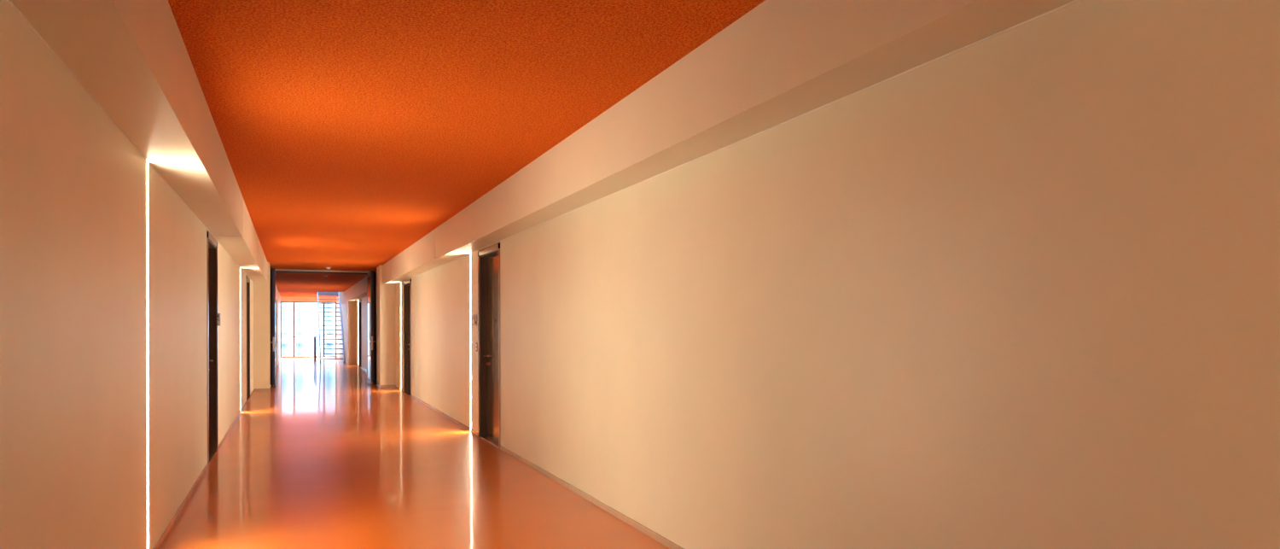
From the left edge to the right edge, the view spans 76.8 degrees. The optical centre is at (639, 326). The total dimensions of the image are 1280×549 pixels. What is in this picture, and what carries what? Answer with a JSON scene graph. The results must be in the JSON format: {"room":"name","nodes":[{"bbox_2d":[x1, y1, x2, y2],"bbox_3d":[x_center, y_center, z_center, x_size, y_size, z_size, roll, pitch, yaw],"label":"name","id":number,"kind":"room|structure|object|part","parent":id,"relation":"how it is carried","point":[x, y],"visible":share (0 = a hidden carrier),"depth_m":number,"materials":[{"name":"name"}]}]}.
{"room":"building corridor","nodes":[
{"label":"building corridor","id":0,"kind":"room"},
{"bbox_2d":[0,0,253,548],"bbox_3d":[-2.995,-0.111,4.563,0.300,3.074,28.750,0,0,-23],"label":"wall","id":1,"kind":"structure","parent":0,"point":[73,186],"depth_m":3.51,"materials":[{"name":"beige paint"}]},
{"bbox_2d":[6,0,253,282],"bbox_3d":[-2.857,-0.995,4.623,0.005,0.004,28.750,0,0,-23],"label":"trim","id":2,"kind":"structure","parent":1,"relation":"attached to","point":[8,1],"depth_m":3.44,"materials":[{"name":"beige paint"}]},
{"bbox_2d":[10,0,267,282],"bbox_3d":[-2.725,-1.348,4.680,0.293,0.701,28.750,0,0,-23],"label":"soffit","id":3,"kind":"structure","parent":1,"relation":"attached to","point":[132,56],"depth_m":3.71,"materials":[{"name":"beige paint"}]},
{"bbox_2d":[146,162,149,548],"bbox_3d":[-2.961,0.216,4.844,0.016,2.413,0.064,0,0,-23],"label":"wall light","id":4,"kind":"object","parent":1,"relation":"attached to","point":[147,162],"visible":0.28,"depth_m":4.87,"materials":[{"name":"white plastic"}]},
{"bbox_2d":[153,386,270,548],"bbox_3d":[-2.868,1.390,5.079,0.337,0.069,29.600,0,0,-23],"label":"baseboard","id":5,"kind":"structure","parent":1,"relation":"attached to","point":[176,515],"depth_m":6.85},
{"bbox_2d":[206,229,218,465],"bbox_3d":[-4.696,0.223,8.724,0.155,2.411,1.180,0,0,-23],"label":"door","id":6,"kind":"structure","parent":1,"relation":"in","point":[212,243],"depth_m":9.21,"materials":[{"name":"brown wood"}]},
{"bbox_2d":[217,313,220,325],"bbox_3d":[-4.899,-0.084,9.392,0.022,0.152,0.160,0,0,-23],"label":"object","id":7,"kind":"object","parent":1,"relation":"attached to","point":[218,314],"visible":0.73,"depth_m":9.37,"materials":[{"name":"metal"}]},
{"bbox_2d":[246,275,250,400],"bbox_3d":[-7.723,0.229,15.755,0.155,2.411,1.170,0,0,-23],"label":"door","id":8,"kind":"structure","parent":1,"relation":"in","point":[247,277],"depth_m":16.25,"materials":[{"name":"brown wood"}]},
{"bbox_2d":[252,261,270,391],"bbox_3d":[-9.043,-0.099,19.025,0.627,3.074,2.600,0,0,-23],"label":"wall","id":9,"kind":"structure","parent":0,"point":[261,291],"depth_m":17.90,"materials":[{"name":"beige paint"}]},
{"bbox_2d":[270,267,376,387],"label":"door frame","id":10,"kind":"structure","parent":9,"relation":"in","point":[371,285],"depth_m":20.02,"materials":[{"name":"black metal"}]},
{"bbox_3d":[-8.632,0.408,19.035,0.044,0.340,0.006,0,0,-23],"label":"lock plate","id":11,"kind":"part","parent":10,"relation":"part of","materials":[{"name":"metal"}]},
{"bbox_3d":[-8.819,0.021,19.523,0.010,2.584,0.848,0,0,-23],"label":"glass pane","id":12,"kind":"part","parent":10,"relation":"part of","materials":[{"name":"clear glass"}]},
{"bbox_3d":[-6.830,0.017,20.379,0.010,2.584,0.848,0,0,-23],"label":"glass pane","id":13,"kind":"part","parent":10,"relation":"part of","materials":[{"name":"clear glass"}]},
{"bbox_3d":[-6.602,0.403,19.909,0.044,0.340,0.006,0,0,-23],"label":"lock plate","id":14,"kind":"part","parent":10,"relation":"part of","materials":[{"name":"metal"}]},
{"bbox_2d":[275,289,280,366],"bbox_3d":[-15.365,-0.086,33.669,0.592,3.074,9.000,0,0,-23],"label":"wall","id":15,"kind":"structure","parent":0,"point":[278,301],"depth_m":30.65,"materials":[{"name":"beige paint"}]},
{"bbox_2d":[280,296,336,302],"bbox_3d":[-15.673,-1.425,38.219,2.445,0.494,0.200,0,0,-23],"label":"wall","id":16,"kind":"structure","parent":0,"point":[306,299],"depth_m":38.10,"materials":[{"name":"beige paint"}]},
{"bbox_2d":[280,301,336,357],"bbox_3d":[-15.658,0.137,38.191,2.445,2.630,0.260,0,0,-23],"label":"window","id":17,"kind":"structure","parent":16,"relation":"in","point":[293,302],"depth_m":37.99,"materials":[{"name":"white metal"}]},
{"bbox_3d":[-15.655,1.422,38.191,2.445,0.060,0.260,0,0,-23],"label":"sill","id":18,"kind":"part","parent":17,"relation":"part of","materials":[{"name":"white"}]},
{"bbox_2d":[336,289,355,364],"bbox_3d":[-12.579,-0.091,34.868,0.584,3.074,9.000,0,0,-23],"label":"wall","id":19,"kind":"structure","parent":0,"point":[347,307],"depth_m":31.25,"materials":[{"name":"beige paint"}]},
{"bbox_2d":[355,296,366,369],"bbox_3d":[-8.662,-0.099,26.129,0.300,3.074,10.150,0,0,-23],"label":"wall","id":20,"kind":"structure","parent":0,"point":[363,299],"depth_m":27.66,"materials":[{"name":"beige paint"}]},
{"bbox_2d":[348,276,366,301],"bbox_3d":[-8.934,-1.335,26.014,0.285,0.701,10.150,0,0,-23],"label":"trim","id":21,"kind":"structure","parent":20,"relation":"attached to","point":[358,291],"depth_m":26.13,"materials":[{"name":"beige paint"}]},
{"bbox_2d":[358,298,361,367],"bbox_3d":[-9.884,0.234,28.760,0.155,2.411,1.170,0,0,-23],"label":"door","id":22,"kind":"structure","parent":20,"relation":"in","point":[359,300],"depth_m":29.21,"materials":[{"name":"brown wood"}]},
{"bbox_2d":[375,265,395,384],"bbox_3d":[-6.298,-0.104,20.207,0.640,3.074,2.600,0,0,-23],"label":"wall","id":23,"kind":"structure","parent":0,"point":[385,293],"depth_m":18.97,"materials":[{"name":"beige paint"}]},
{"bbox_2d":[159,356,669,548],"bbox_3d":[-5.707,1.557,15.070,3.622,0.250,50.800,0,0,-23],"label":"floor","id":24,"kind":"structure","parent":0,"point":[328,456],"depth_m":7.26,"materials":[{"name":"orange plastic"}]},
{"bbox_2d":[314,336,316,360],"bbox_3d":[-14.038,0.936,34.892,0.060,1.025,2.040,0,0,-23],"label":"post","id":25,"kind":"object","parent":24,"relation":"on","point":[315,337],"visible":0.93,"depth_m":33.97,"materials":[{"name":"black metal"}]},
{"bbox_3d":[-13.642,0.948,33.974,0.060,1.000,0.024,0,0,-23],"label":"post","id":26,"kind":"part","parent":25,"relation":"part of","materials":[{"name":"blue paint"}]},
{"bbox_2d":[316,291,345,363],"bbox_3d":[-13.062,-0.073,34.050,0.930,3.040,4.600,0,0,-23],"label":"staircase","id":27,"kind":"structure","parent":24,"relation":"on","point":[322,293],"depth_m":33.92,"materials":[{"name":"metal"}]},
{"bbox_2d":[168,0,765,296],"bbox_3d":[-5.710,-1.567,15.072,2.646,0.250,50.200,0,0,-23],"label":"ceiling","id":28,"kind":"structure","parent":0,"point":[350,131],"depth_m":5.04,"materials":[{"name":"orange paint"}]},
{"bbox_2d":[395,0,1279,548],"bbox_3d":[0.056,-0.117,5.876,0.300,3.074,28.750,0,0,-23],"label":"wall","id":29,"kind":"structure","parent":0,"point":[1018,287],"depth_m":2.98,"materials":[{"name":"beige paint"}]},
{"bbox_2d":[403,278,411,396],"bbox_3d":[-4.823,0.223,17.003,0.155,2.411,1.170,0,0,-23],"label":"door","id":30,"kind":"structure","parent":29,"relation":"in","point":[407,284],"depth_m":17.45,"materials":[{"name":"brown wood"}]},
{"bbox_2d":[470,253,471,430],"bbox_3d":[-2.290,0.215,10.968,0.016,2.413,0.064,0,0,-23],"label":"wall light","id":31,"kind":"object","parent":29,"relation":"attached to","point":[470,253],"visible":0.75,"depth_m":10.99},
{"bbox_2d":[472,314,477,325],"bbox_3d":[-2.173,-0.091,10.647,0.022,0.154,0.196,0,0,-23],"label":"light switch","id":32,"kind":"object","parent":29,"relation":"attached to","point":[474,316],"visible":1,"depth_m":10.61,"materials":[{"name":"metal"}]},
{"bbox_2d":[477,241,500,448],"bbox_3d":[-1.797,0.217,9.972,0.155,2.411,1.180,0,0,-23],"label":"door","id":33,"kind":"structure","parent":29,"relation":"in","point":[489,405],"depth_m":10.27,"materials":[{"name":"brown wood"}]},
{"bbox_2d":[376,382,684,548],"bbox_3d":[-0.408,1.385,6.138,0.350,0.069,29.600,0,0,-23],"label":"baseboard","id":34,"kind":"structure","parent":29,"relation":"attached to","point":[653,534],"depth_m":6.80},
{"bbox_2d":[382,0,1075,284],"bbox_3d":[-0.216,-1.353,5.760,0.285,0.701,28.750,0,0,-23],"label":"beam","id":35,"kind":"structure","parent":29,"relation":"attached to","point":[780,61],"depth_m":3.95,"materials":[{"name":"beige paint"}]},
{"bbox_2d":[396,0,1080,284],"bbox_3d":[-0.086,-1.001,5.816,0.005,0.004,28.750,0,0,-23],"label":"trim","id":36,"kind":"structure","parent":29,"relation":"attached to","point":[1075,1],"depth_m":3.48,"materials":[{"name":"beige paint"}]},
{"bbox_3d":[-11.713,-0.093,24.816,0.300,3.074,10.150,0,0,-23],"label":"wall","id":37,"kind":"structure","parent":0,"visible":0},
{"bbox_2d":[275,284,277,300],"bbox_3d":[-11.444,-1.331,24.933,0.292,0.700,10.150,0,0,-23],"label":"trim","id":38,"kind":"structure","parent":37,"relation":"attached to","point":[276,284],"depth_m":28.68,"materials":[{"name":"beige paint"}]},
{"label":"outside","id":39,"kind":"structure","parent":0,"visible":0},
{"bbox_3d":[-40.050,10.651,93.092,80.000,0.300,117.300,0,0,-23],"label":"ground","id":40,"kind":"structure","parent":39,"visible":0},
{"bbox_2d":[281,302,335,355],"bbox_3d":[-23.450,1.618,59.544,36.000,17.700,8.070,0,0,-23],"label":"sky","id":41,"kind":"structure","parent":40,"relation":"on","point":[306,320],"depth_m":55.46,"materials":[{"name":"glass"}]}
]}

